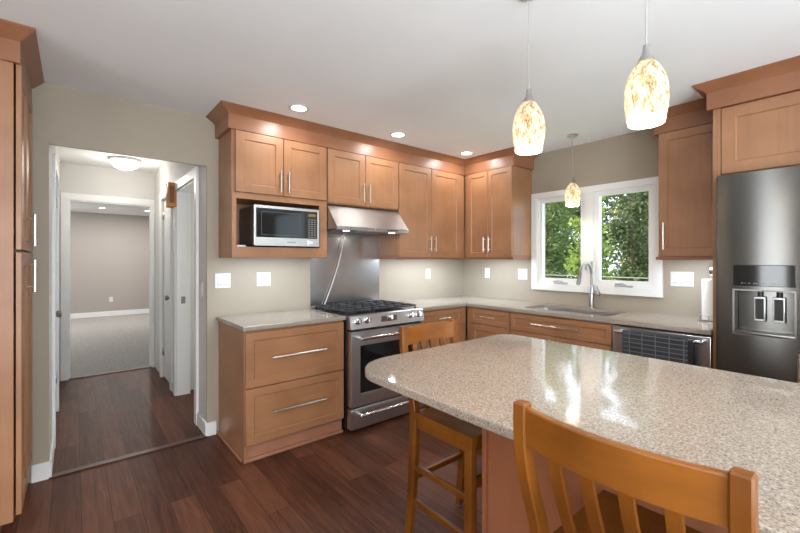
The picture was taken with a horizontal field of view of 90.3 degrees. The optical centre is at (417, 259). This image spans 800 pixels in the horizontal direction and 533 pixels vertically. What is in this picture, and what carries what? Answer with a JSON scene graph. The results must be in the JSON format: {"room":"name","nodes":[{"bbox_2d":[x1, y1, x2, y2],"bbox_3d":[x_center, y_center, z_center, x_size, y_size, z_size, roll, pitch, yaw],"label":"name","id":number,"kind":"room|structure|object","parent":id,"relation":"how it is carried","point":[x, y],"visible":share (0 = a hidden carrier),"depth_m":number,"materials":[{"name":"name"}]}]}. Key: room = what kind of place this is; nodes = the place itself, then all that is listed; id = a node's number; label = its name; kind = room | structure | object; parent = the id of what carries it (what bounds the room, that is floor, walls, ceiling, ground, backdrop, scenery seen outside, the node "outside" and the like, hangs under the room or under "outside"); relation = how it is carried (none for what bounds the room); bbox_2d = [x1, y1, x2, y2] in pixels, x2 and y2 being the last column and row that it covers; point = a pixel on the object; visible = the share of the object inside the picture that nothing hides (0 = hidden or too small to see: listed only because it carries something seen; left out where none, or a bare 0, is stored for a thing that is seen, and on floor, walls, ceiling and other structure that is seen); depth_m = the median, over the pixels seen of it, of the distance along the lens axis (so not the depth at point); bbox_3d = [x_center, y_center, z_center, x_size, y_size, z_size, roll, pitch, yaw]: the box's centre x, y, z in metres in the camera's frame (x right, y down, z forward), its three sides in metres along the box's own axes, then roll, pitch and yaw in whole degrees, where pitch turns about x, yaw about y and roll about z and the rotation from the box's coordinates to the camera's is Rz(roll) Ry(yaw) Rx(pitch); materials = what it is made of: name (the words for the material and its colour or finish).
{"room":"kitchen","nodes":[
{"label":"kitchen","id":0,"kind":"room"},
{"bbox_2d":[49,145,59,455],"bbox_3d":[-3.190,0.639,3.420,0.120,3.440,2.580,0,0,-41],"label":"wall","id":1,"kind":"structure","parent":0,"point":[52,148],"depth_m":2.65,"materials":[{"name":"paint"}]},
{"bbox_2d":[49,435,54,469],"bbox_3d":[-2.442,1.306,2.658,0.014,0.105,0.488,0,0,-41],"label":"baseboard","id":2,"kind":"structure","parent":1,"relation":"attached to","point":[51,457],"depth_m":2.67,"materials":[{"name":"white paint"}]},
{"bbox_2d":[52,153,58,447],"bbox_3d":[-2.932,0.300,3.227,0.018,2.118,1.006,0,0,-41],"label":"trim","id":3,"kind":"structure","parent":1,"relation":"attached to","point":[55,173],"depth_m":2.86,"materials":[{"name":"white paint"}]},
{"bbox_2d":[56,198,61,382],"bbox_3d":[-2.944,0.340,3.226,0.101,2.022,0.857,0,0,-41],"label":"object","id":4,"kind":"structure","parent":1,"relation":"in","point":[58,312],"depth_m":2.97,"materials":[{"name":"white paint"}]},
{"bbox_2d":[60,162,154,380],"bbox_3d":[-3.829,0.639,4.653,6.220,3.440,0.120,0,0,-41],"label":"wall","id":5,"kind":"structure","parent":0,"point":[74,178],"depth_m":4.68,"materials":[{"name":"paint"}]},
{"bbox_2d":[61,192,154,380],"bbox_3d":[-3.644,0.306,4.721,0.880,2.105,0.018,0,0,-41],"label":"trim","id":6,"kind":"structure","parent":5,"relation":"attached to","point":[65,197],"depth_m":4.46,"materials":[{"name":"white paint"}]},
{"bbox_2d":[68,366,151,379],"bbox_3d":[-3.640,1.353,4.747,0.790,0.012,0.045,0,0,-41],"label":"trim","id":7,"kind":"structure","parent":5,"relation":"attached to","point":[147,366],"depth_m":4.72,"materials":[{"name":"wood"}]},
{"bbox_2d":[70,212,148,313],"bbox_3d":[-7.754,0.139,9.191,6.220,2.440,0.120,0,0,-41],"label":"wall","id":8,"kind":"structure","parent":0,"point":[109,253],"depth_m":9.46,"materials":[{"name":"paint"}]},
{"bbox_2d":[70,309,148,318],"bbox_3d":[-7.710,1.297,9.140,5.980,0.116,0.015,0,0,-41],"label":"baseboard","id":9,"kind":"structure","parent":8,"relation":"attached to","point":[135,311],"depth_m":9.45,"materials":[{"name":"white paint"}]},
{"bbox_2d":[70,313,149,377],"bbox_3d":[-5.801,1.417,6.933,6.220,0.124,6.150,0,0,-41],"label":"floor","id":10,"kind":"structure","parent":0,"point":[98,345],"depth_m":6.39,"materials":[{"name":"beige carpet"}]},
{"bbox_2d":[155,161,205,420],"bbox_3d":[-2.425,0.639,4.082,0.120,3.440,2.580,0,0,-41],"label":"wall","id":11,"kind":"structure","parent":0,"point":[169,171],"depth_m":3.71,"materials":[{"name":"paint"}]},
{"bbox_2d":[162,200,168,381],"bbox_3d":[-2.763,0.340,4.382,0.101,2.022,0.569,0,0,-41],"label":"door","id":12,"kind":"structure","parent":11,"relation":"in","point":[165,215],"depth_m":4.46,"materials":[{"name":"white paint"}]},
{"bbox_2d":[160,189,172,390],"bbox_3d":[-2.762,0.300,4.366,0.018,2.118,0.706,0,0,-41],"label":"trim","id":13,"kind":"structure","parent":11,"relation":"attached to","point":[162,194],"depth_m":4.15,"materials":[{"name":"white paint"}]},
{"bbox_2d":[166,182,176,207],"bbox_3d":[-2.459,-0.639,3.972,0.075,0.241,0.127,0,0,-41],"label":"door chime","id":14,"kind":"object","parent":11,"relation":"attached to","point":[171,194],"visible":0.88,"depth_m":3.92,"materials":[{"name":"brown wood"}]},
{"bbox_2d":[176,179,193,395],"bbox_3d":[-2.075,0.339,3.677,0.120,2.040,0.850,0,0,-41],"label":"door","id":15,"kind":"structure","parent":11,"relation":"attached to","point":[183,194],"depth_m":3.98,"materials":[{"name":"white paint"}]},
{"bbox_2d":[173,166,198,425],"bbox_3d":[-2.127,0.300,3.632,0.018,2.118,1.006,0,0,-41],"label":"trim","id":16,"kind":"structure","parent":11,"relation":"attached to","point":[194,173],"depth_m":3.29,"materials":[{"name":"white paint"}]},
{"bbox_2d":[200,282,202,296],"bbox_3d":[-1.716,0.239,3.162,0.010,0.116,0.070,0,0,-41],"label":"light switch","id":17,"kind":"object","parent":11,"relation":"attached to","point":[201,283],"visible":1,"depth_m":3.15,"materials":[{"name":"white plastic"}]},
{"bbox_2d":[197,413,206,434],"bbox_3d":[-1.707,1.306,3.149,0.014,0.105,0.268,0,0,-41],"label":"baseboard","id":18,"kind":"structure","parent":11,"relation":"attached to","point":[201,422],"depth_m":3.13,"materials":[{"name":"white paint"}]},
{"bbox_2d":[190,192,193,389],"bbox_3d":[-1.513,0.139,4.924,2.361,2.440,0.100,0,0,-41],"label":"wall","id":19,"kind":"structure","parent":0,"point":[192,193],"depth_m":4.14,"materials":[{"name":"paint"}]},
{"bbox_2d":[0,367,481,532],"bbox_3d":[-0.409,1.419,1.119,6.770,0.120,9.700,0,0,-41],"label":"floor","id":20,"kind":"structure","parent":0,"point":[356,481],"depth_m":2.45,"materials":[{"name":"brown wood"}]},
{"bbox_2d":[0,18,43,531],"bbox_3d":[-2.304,0.132,1.947,0.667,2.453,0.749,0,0,-41],"label":"pantry cabinet","id":21,"kind":"object","parent":20,"relation":"on","point":[19,47],"visible":1,"depth_m":1.91,"materials":[{"name":"brown wood"}]},
{"bbox_2d":[217,320,343,464],"bbox_3d":[-1.055,0.917,3.088,0.761,0.883,0.673,0,0,-41],"label":"base cabinet","id":22,"kind":"object","parent":20,"relation":"on","point":[281,389],"visible":0.91,"depth_m":2.84,"materials":[{"name":"brown wood"}]},
{"bbox_2d":[216,308,345,331],"bbox_3d":[-1.060,0.460,3.099,0.770,0.030,0.650,0,0,-41],"label":"countertop","id":23,"kind":"structure","parent":22,"relation":"on","point":[275,319],"depth_m":2.98,"materials":[{"name":"stone"}]},
{"bbox_2d":[310,300,423,430],"bbox_3d":[-0.431,0.884,3.553,0.759,0.950,0.766,0,0,-41],"label":"range","id":24,"kind":"object","parent":20,"relation":"on","point":[371,328],"visible":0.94,"depth_m":3.21,"materials":[{"name":"silver metal"}]},
{"bbox_2d":[314,307,414,315],"bbox_3d":[-0.472,0.455,3.600,0.759,0.017,0.625,0,0,-41],"label":"cooktop","id":25,"kind":"object","parent":24,"relation":"in","point":[315,308],"depth_m":3.40,"materials":[{"name":"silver metal"}]},
{"bbox_2d":[399,319,481,532],"bbox_3d":[0.207,0.848,1.948,0.396,1.022,0.512,0,0,-41],"label":"counter stool","id":26,"kind":"object","parent":20,"relation":"on","point":[466,436],"visible":0.48,"depth_m":1.89,"materials":[{"name":"brown wood"}]},
{"bbox_2d":[419,306,465,348],"bbox_3d":[0.071,0.917,4.061,0.650,0.883,0.673,0,0,-41],"label":"base cabinet","id":27,"kind":"object","parent":20,"relation":"on","point":[458,313],"visible":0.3,"depth_m":3.88,"materials":[{"name":"brown wood"}]},
{"bbox_2d":[467,306,510,339],"bbox_3d":[0.895,0.917,4.039,0.673,0.883,0.541,0,0,-41],"label":"base cabinet","id":28,"kind":"object","parent":20,"relation":"on","point":[481,322],"visible":0.28,"depth_m":3.85,"materials":[{"name":"brown wood"}]},
{"bbox_2d":[510,311,614,350],"bbox_3d":[1.371,0.917,3.488,0.673,0.883,0.910,0,0,-41],"label":"base cabinet","id":29,"kind":"object","parent":20,"relation":"on","point":[592,334],"visible":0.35,"depth_m":3.23,"materials":[{"name":"brown wood"}]},
{"bbox_2d":[395,295,712,334],"bbox_3d":[0.964,0.460,3.503,1.270,0.030,2.686,0,0,-41],"label":"countertop","id":30,"kind":"structure","parent":29,"relation":"on","point":[681,323],"depth_m":3.38,"materials":[{"name":"stone"}]},
{"bbox_2d":[534,307,617,316],"bbox_3d":[1.373,0.575,3.513,0.414,0.198,0.814,0,0,-41],"label":"sink","id":31,"kind":"object","parent":30,"relation":"in","point":[543,308],"visible":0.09,"depth_m":3.69,"materials":[{"name":"silver metal"}]},
{"bbox_2d":[576,262,600,307],"bbox_3d":[1.526,0.235,3.552,0.293,0.420,0.104,0,0,-41],"label":"faucet","id":32,"kind":"object","parent":30,"relation":"on","point":[592,292],"visible":1,"depth_m":3.62,"materials":[{"name":"silver metal"}]},
{"bbox_2d":[698,267,712,322],"bbox_3d":[2.102,0.252,2.839,0.166,0.386,0.166,0,0,-41],"label":"paper towel holder","id":33,"kind":"object","parent":30,"relation":"on","point":[707,284],"visible":0.56,"depth_m":2.82,"materials":[{"name":"white paper"}]},
{"bbox_2d":[482,428,727,532],"bbox_3d":[1.041,0.917,1.269,0.715,0.883,1.550,0,0,-41],"label":"kitchen island","id":34,"kind":"object","parent":20,"relation":"on","point":[503,507],"visible":0.03,"depth_m":1.53,"materials":[{"name":"brown wood"}]},
{"bbox_2d":[365,334,799,532],"bbox_3d":[0.778,0.460,1.271,1.105,0.031,2.037,0,0,-41],"label":"island countertop","id":35,"kind":"structure","parent":34,"relation":"on","point":[714,418],"depth_m":1.27,"materials":[{"name":"stone"}]},
{"bbox_2d":[513,399,758,532],"bbox_3d":[0.546,0.848,0.927,0.512,1.022,0.448,0,0,-41],"label":"counter stool","id":36,"kind":"object","parent":20,"relation":"on","point":[728,499],"visible":1,"depth_m":0.76,"materials":[{"name":"brown wood"}]},
{"bbox_2d":[613,324,712,368],"bbox_3d":[1.854,0.919,2.896,0.702,0.880,0.602,0,0,-41],"label":"dishwasher","id":37,"kind":"object","parent":20,"relation":"on","point":[703,343],"visible":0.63,"depth_m":2.58,"materials":[{"name":"silver metal"}]},
{"bbox_2d":[622,330,694,364],"bbox_3d":[1.603,0.732,2.665,0.040,0.456,0.427,0,0,-41],"label":"dish towel","id":38,"kind":"object","parent":37,"relation":"hanging from","point":[662,347],"visible":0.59,"depth_m":2.64,"materials":[{"name":"fabric"}]},
{"bbox_2d":[713,90,799,368],"bbox_3d":[2.394,0.206,2.317,0.658,2.305,0.974,0,0,-41],"label":"tall cabinet","id":39,"kind":"object","parent":20,"relation":"on","point":[764,133],"visible":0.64,"depth_m":2.35,"materials":[{"name":"brown wood"}]},
{"bbox_2d":[654,55,799,137],"bbox_3d":[2.244,-1.014,2.450,0.711,0.158,1.555,0,0,-41],"label":"crown molding","id":40,"kind":"structure","parent":39,"relation":"attached to","point":[783,76],"depth_m":2.39,"materials":[{"name":"brown wood"}]},
{"bbox_2d":[716,166,799,382],"bbox_3d":[2.330,0.431,2.261,0.771,1.856,0.896,0,0,-41],"label":"refrigerator","id":41,"kind":"object","parent":20,"relation":"on","point":[758,212],"visible":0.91,"depth_m":2.25,"materials":[{"name":"grey metal"}]},
{"bbox_2d":[26,82,462,482],"bbox_3d":[-1.888,0.359,2.828,6.770,4.000,0.020,0,0,-41],"label":"wall","id":42,"kind":"structure","parent":0,"point":[399,279],"depth_m":2.91,"materials":[{"name":"beige paint"}]},
{"bbox_2d":[31,460,51,482],"bbox_3d":[-2.307,1.306,2.443,0.091,0.105,0.014,0,0,-41],"label":"baseboard","id":43,"kind":"structure","parent":42,"relation":"attached to","point":[41,471],"depth_m":2.44,"materials":[{"name":"white paint"}]},
{"bbox_2d":[49,435,207,478],"bbox_3d":[-1.953,1.355,2.762,0.892,0.008,0.055,0,0,-41],"label":"threshold strip","id":44,"kind":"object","parent":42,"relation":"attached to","point":[123,457],"depth_m":2.71,"materials":[{"name":"brown wood"}]},
{"bbox_2d":[205,421,215,435],"bbox_3d":[-1.591,1.306,3.063,0.077,0.105,0.014,0,0,-41],"label":"baseboard","id":45,"kind":"structure","parent":42,"relation":"attached to","point":[210,427],"depth_m":3.06,"materials":[{"name":"white paint"}]},
{"bbox_2d":[215,273,230,287],"bbox_3d":[-1.526,0.169,3.121,0.115,0.116,0.010,0,0,-41],"label":"light switch","id":46,"kind":"object","parent":42,"relation":"attached to","point":[222,280],"visible":1,"depth_m":3.12,"materials":[{"name":"white plastic"}]},
{"bbox_2d":[218,276,221,283],"bbox_3d":[-1.542,0.169,3.104,0.033,0.068,0.004,0,0,-41],"label":"rocker switch","id":47,"kind":"object","parent":46,"relation":"attached to","point":[219,277],"depth_m":3.10,"materials":[{"name":"white plastic"}]},
{"bbox_2d":[224,276,227,283],"bbox_3d":[-1.508,0.169,3.134,0.033,0.068,0.004,0,0,-41],"label":"rocker switch","id":48,"kind":"object","parent":46,"relation":"attached to","point":[225,277],"depth_m":3.13,"materials":[{"name":"white plastic"}]},
{"bbox_2d":[257,272,269,286],"bbox_3d":[-1.286,0.169,3.329,0.115,0.116,0.009,0,0,-41],"label":"wall outlet","id":49,"kind":"object","parent":42,"relation":"attached to","point":[263,278],"visible":1,"depth_m":3.33,"materials":[{"name":"white plastic"}]},
{"bbox_2d":[259,275,262,283],"bbox_3d":[-1.302,0.169,3.313,0.033,0.068,0.004,0,0,-41],"label":"receptacle","id":50,"kind":"object","parent":49,"relation":"attached to","point":[260,276],"depth_m":3.31,"materials":[{"name":"white plastic"}]},
{"bbox_2d":[219,129,326,257],"bbox_3d":[-1.139,-0.479,3.203,0.753,0.935,0.388,0,0,-41],"label":"upper cabinet","id":51,"kind":"object","parent":42,"relation":"attached to","point":[258,169],"visible":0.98,"depth_m":3.04,"materials":[{"name":"brown wood"}]},
{"bbox_2d":[240,204,318,247],"bbox_3d":[-1.111,-0.247,3.218,0.522,0.313,0.346,0,0,-41],"label":"microwave","id":52,"kind":"object","parent":51,"relation":"in","point":[260,225],"visible":0.92,"depth_m":3.07,"materials":[{"name":"grey metal"}]},
{"bbox_2d":[308,219,315,237],"bbox_3d":[-0.853,-0.248,3.221,0.064,0.147,0.001,0,0,-41],"label":"keypad","id":53,"kind":"object","parent":52,"relation":"attached to","point":[311,222],"depth_m":3.22,"materials":[{"name":"grey"}]},
{"bbox_2d":[206,100,464,175],"bbox_3d":[-0.515,-1.014,3.724,2.559,0.158,0.418,0,0,-41],"label":"crown molding","id":54,"kind":"structure","parent":51,"relation":"attached to","point":[225,116],"depth_m":3.28,"materials":[{"name":"brown wood"}]},
{"bbox_2d":[310,233,378,306],"bbox_3d":[-0.681,0.056,3.853,0.760,0.775,0.004,0,0,-41],"label":"backsplash","id":55,"kind":"structure","parent":42,"relation":"attached to","point":[356,279],"depth_m":3.85,"materials":[{"name":"grey metal"}]},
{"bbox_2d":[326,148,397,210],"bbox_3d":[-0.565,-0.709,3.700,0.759,0.475,0.388,0,0,-41],"label":"upper cabinet","id":56,"kind":"object","parent":42,"relation":"attached to","point":[352,179],"visible":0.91,"depth_m":3.54,"materials":[{"name":"brown wood"}]},
{"bbox_2d":[327,204,408,234],"bbox_3d":[-0.525,-0.352,3.654,0.754,0.231,0.498,0,0,-41],"label":"range hood","id":57,"kind":"object","parent":56,"relation":"attached to","point":[342,219],"visible":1,"depth_m":3.50,"materials":[{"name":"silver metal"}]},
{"bbox_2d":[324,234,343,303],"bbox_3d":[-0.778,0.089,3.735,0.214,0.662,0.009,0,0,-41],"label":"power cord","id":58,"kind":"object","parent":57,"relation":"hanging from","point":[343,234],"visible":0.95,"depth_m":3.74,"materials":[{"name":"white plastic"}]},
{"bbox_2d":[378,163,463,258],"bbox_3d":[0.082,-0.472,4.260,0.949,0.949,0.388,0,0,-41],"label":"upper cabinet","id":59,"kind":"object","parent":42,"relation":"attached to","point":[430,201],"visible":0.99,"depth_m":4.08,"materials":[{"name":"brown wood"}]},
{"bbox_2d":[426,269,429,278],"bbox_3d":[0.126,0.169,4.551,0.070,0.116,0.009,0,0,-41],"label":"wall outlet","id":60,"kind":"object","parent":42,"relation":"attached to","point":[427,270],"visible":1,"depth_m":4.54,"materials":[{"name":"white plastic"}]},
{"bbox_2d":[0,0,799,215],"bbox_3d":[-2.421,-1.186,3.445,6.770,0.210,15.850,0,0,-41],"label":"ceiling","id":61,"kind":"structure","parent":0,"point":[451,76],"depth_m":2.15,"materials":[{"name":"white paint"}]},
{"bbox_2d":[108,156,141,169],"bbox_3d":[-3.157,-1.022,4.296,0.296,0.118,0.296,0,0,-41],"label":"ceiling light","id":62,"kind":"object","parent":61,"relation":"attached to","point":[120,162],"visible":1,"depth_m":4.21,"materials":[{"name":"white glass"}]},
{"bbox_2d":[288,104,309,111],"bbox_3d":[-0.856,-1.091,2.874,0.152,0.006,0.152,0,0,-41],"label":"recessed light","id":63,"kind":"object","parent":61,"relation":"in","point":[294,107],"visible":1,"depth_m":2.87,"materials":[{"name":"white plastic"}]},
{"bbox_2d":[389,132,406,137],"bbox_3d":[-0.169,-1.091,3.488,0.152,0.006,0.152,0,0,-41],"label":"recessed light","id":64,"kind":"object","parent":61,"relation":"in","point":[393,134],"visible":1,"depth_m":3.47,"materials":[{"name":"white plastic"}]},
{"bbox_2d":[459,151,473,154],"bbox_3d":[0.509,-1.091,4.094,0.152,0.006,0.152,0,0,-41],"label":"recessed light","id":65,"kind":"object","parent":61,"relation":"in","point":[462,152],"visible":1,"depth_m":4.09,"materials":[{"name":"white plastic"}]},
{"bbox_2d":[513,0,544,154],"bbox_3d":[0.457,-0.767,1.630,0.130,0.654,0.130,0,0,-11],"label":"pendant light","id":66,"kind":"object","parent":61,"relation":"hanging from","point":[529,122],"visible":1,"depth_m":1.59,"materials":[{"name":"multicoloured glass"}]},
{"bbox_2d":[565,133,580,206],"bbox_3d":[1.369,-0.781,3.503,0.130,0.626,0.130,0,0,-11],"label":"pendant light","id":67,"kind":"object","parent":61,"relation":"hanging from","point":[572,193],"visible":1,"depth_m":3.46,"materials":[{"name":"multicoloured glass"}]},
{"bbox_2d":[624,0,669,128],"bbox_3d":[0.746,-0.767,1.296,0.130,0.654,0.130,0,0,-11],"label":"pendant light","id":68,"kind":"object","parent":61,"relation":"hanging from","point":[647,90],"visible":1,"depth_m":1.25,"materials":[{"name":"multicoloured glass"}]},
{"bbox_2d":[463,128,712,340],"bbox_3d":[2.945,0.132,2.300,0.150,2.453,7.100,0,0,-41],"label":"wall","id":69,"kind":"structure","parent":0,"point":[635,155],"depth_m":3.67,"materials":[{"name":"beige paint"}]},
{"bbox_2d":[485,268,489,277],"bbox_3d":[0.816,0.161,4.640,0.009,0.116,0.070,0,0,-41],"label":"wall outlet","id":70,"kind":"object","parent":69,"relation":"attached to","point":[487,270],"visible":1,"depth_m":4.63,"materials":[{"name":"white plastic"}]},
{"bbox_2d":[465,166,531,258],"bbox_3d":[0.849,-0.472,4.309,0.388,0.949,0.650,0,0,-41],"label":"upper cabinet","id":71,"kind":"object","parent":69,"relation":"attached to","point":[497,201],"visible":0.99,"depth_m":4.14,"materials":[{"name":"brown wood"}]},
{"bbox_2d":[465,147,538,175],"bbox_3d":[0.867,-1.014,4.267,0.418,0.158,0.745,0,0,-41],"label":"crown molding","id":72,"kind":"structure","parent":71,"relation":"attached to","point":[507,157],"depth_m":4.11,"materials":[{"name":"brown wood"}]},
{"bbox_2d":[518,269,526,279],"bbox_3d":[1.132,0.161,4.274,0.010,0.116,0.115,0,0,-41],"label":"light switch","id":73,"kind":"object","parent":69,"relation":"attached to","point":[522,273],"visible":1,"depth_m":4.27,"materials":[{"name":"white plastic"}]},
{"bbox_2d":[538,193,584,284],"bbox_3d":[1.454,-0.189,3.977,0.132,0.875,0.510,0,0,-41],"label":"window","id":74,"kind":"structure","parent":69,"relation":"in","point":[541,202],"depth_m":4.07,"materials":[{"name":"white paint"}]},
{"bbox_2d":[531,176,662,297],"bbox_3d":[1.607,-0.184,3.717,0.020,0.995,1.227,0,0,-41],"label":"trim","id":75,"kind":"structure","parent":69,"relation":"attached to","point":[657,291],"depth_m":3.59,"materials":[{"name":"white paint"}]},
{"bbox_2d":[585,184,653,288],"bbox_3d":[1.817,-0.189,3.561,0.137,0.875,0.593,0,0,-41],"label":"window","id":76,"kind":"structure","parent":69,"relation":"in","point":[598,281],"depth_m":3.67,"materials":[{"name":"white paint"}]},
{"bbox_2d":[671,272,693,286],"bbox_3d":[2.100,0.159,3.154,0.010,0.116,0.160,0,0,-41],"label":"light switch","id":77,"kind":"object","parent":69,"relation":"attached to","point":[684,279],"visible":1,"depth_m":3.15,"materials":[{"name":"white plastic"}]},
{"bbox_2d":[673,275,677,282],"bbox_3d":[2.069,0.159,3.187,0.004,0.068,0.033,0,0,-41],"label":"rocker switch","id":78,"kind":"object","parent":77,"relation":"attached to","point":[675,277],"depth_m":3.18,"materials":[{"name":"white plastic"}]},
{"bbox_2d":[679,275,683,282],"bbox_3d":[2.099,0.159,3.153,0.004,0.068,0.033,0,0,-41],"label":"rocker switch","id":79,"kind":"object","parent":77,"relation":"attached to","point":[681,277],"depth_m":3.15,"materials":[{"name":"white plastic"}]},
{"bbox_2d":[686,275,690,283],"bbox_3d":[2.128,0.159,3.119,0.004,0.068,0.033,0,0,-41],"label":"receptacle","id":80,"kind":"object","parent":77,"relation":"attached to","point":[688,277],"depth_m":3.12,"materials":[{"name":"white plastic"}]},
{"bbox_2d":[656,123,712,259],"bbox_3d":[2.042,-0.471,2.930,0.388,0.951,0.408,0,0,-41],"label":"upper cabinet","id":81,"kind":"object","parent":69,"relation":"attached to","point":[685,155],"visible":0.8,"depth_m":2.84,"materials":[{"name":"brown wood"}]},
{"label":"outside","id":82,"kind":"structure","parent":0,"visible":0},
{"bbox_3d":[9.447,1.884,17.905,29.600,0.150,36.000,0,0,-41],"label":"lawn","id":83,"kind":"structure","parent":82,"visible":0},
{"bbox_2d":[545,201,569,277],"bbox_3d":[3.908,-0.672,12.077,1.387,4.966,1.470,0,0,17],"label":"tree","id":84,"kind":"object","parent":83,"relation":"on","point":[554,249],"visible":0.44,"depth_m":11.80,"materials":[{"name":"green plant"}]},
{"bbox_2d":[545,202,577,277],"bbox_3d":[4.992,-1.304,15.234,1.914,6.235,2.254,0,0,-11],"label":"tree","id":85,"kind":"object","parent":83,"relation":"on","point":[565,215],"visible":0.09,"depth_m":14.64,"materials":[{"name":"green plant"}]},
{"bbox_2d":[553,205,580,278],"bbox_3d":[6.548,-2.123,18.862,2.510,7.874,2.456,0,0,-19],"label":"tree","id":86,"kind":"object","parent":83,"relation":"on","point":[571,208],"visible":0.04,"depth_m":18.39,"materials":[{"name":"green plant"}]},
{"bbox_2d":[564,197,616,279],"bbox_3d":[3.791,0.200,8.745,1.321,3.222,1.324,0,0,-4],"label":"tree","id":87,"kind":"object","parent":83,"relation":"on","point":[574,262],"visible":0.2,"depth_m":8.77,"materials":[{"name":"green plant"}]},
{"bbox_2d":[562,195,618,278],"bbox_3d":[9.480,-2.708,22.267,3.653,9.500,3.570,0,0,-41],"label":"tree","id":88,"kind":"object","parent":83,"relation":"on","point":[578,212],"visible":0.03,"depth_m":21.56,"materials":[{"name":"green plant"}]},
{"bbox_2d":[545,274,648,278],"bbox_3d":[2.610,1.059,8.688,0.080,1.500,11.000,0,0,-41],"label":"fence","id":89,"kind":"object","parent":83,"relation":"on","point":[545,274],"visible":0.02,"depth_m":7.42,"materials":[{"name":"grey paint"}]},
{"bbox_2d":[602,191,648,281],"bbox_3d":[5.458,-0.991,10.198,1.764,5.604,1.462,0,0,-41],"label":"tree","id":90,"kind":"object","parent":83,"relation":"on","point":[634,253],"visible":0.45,"depth_m":10.08,"materials":[{"name":"green plant"}]},
{"bbox_2d":[608,194,648,281],"bbox_3d":[6.939,-1.453,12.789,1.823,6.525,1.934,0,0,-41],"label":"tree","id":91,"kind":"object","parent":83,"relation":"on","point":[628,202],"visible":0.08,"depth_m":12.67,"materials":[{"name":"green plant"}]},
{"bbox_2d":[609,197,648,281],"bbox_3d":[9.076,-2.152,15.958,2.704,7.925,2.762,0,0,19],"label":"tree","id":92,"kind":"object","parent":83,"relation":"on","point":[638,197],"visible":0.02,"depth_m":15.86,"materials":[{"name":"green plant"}]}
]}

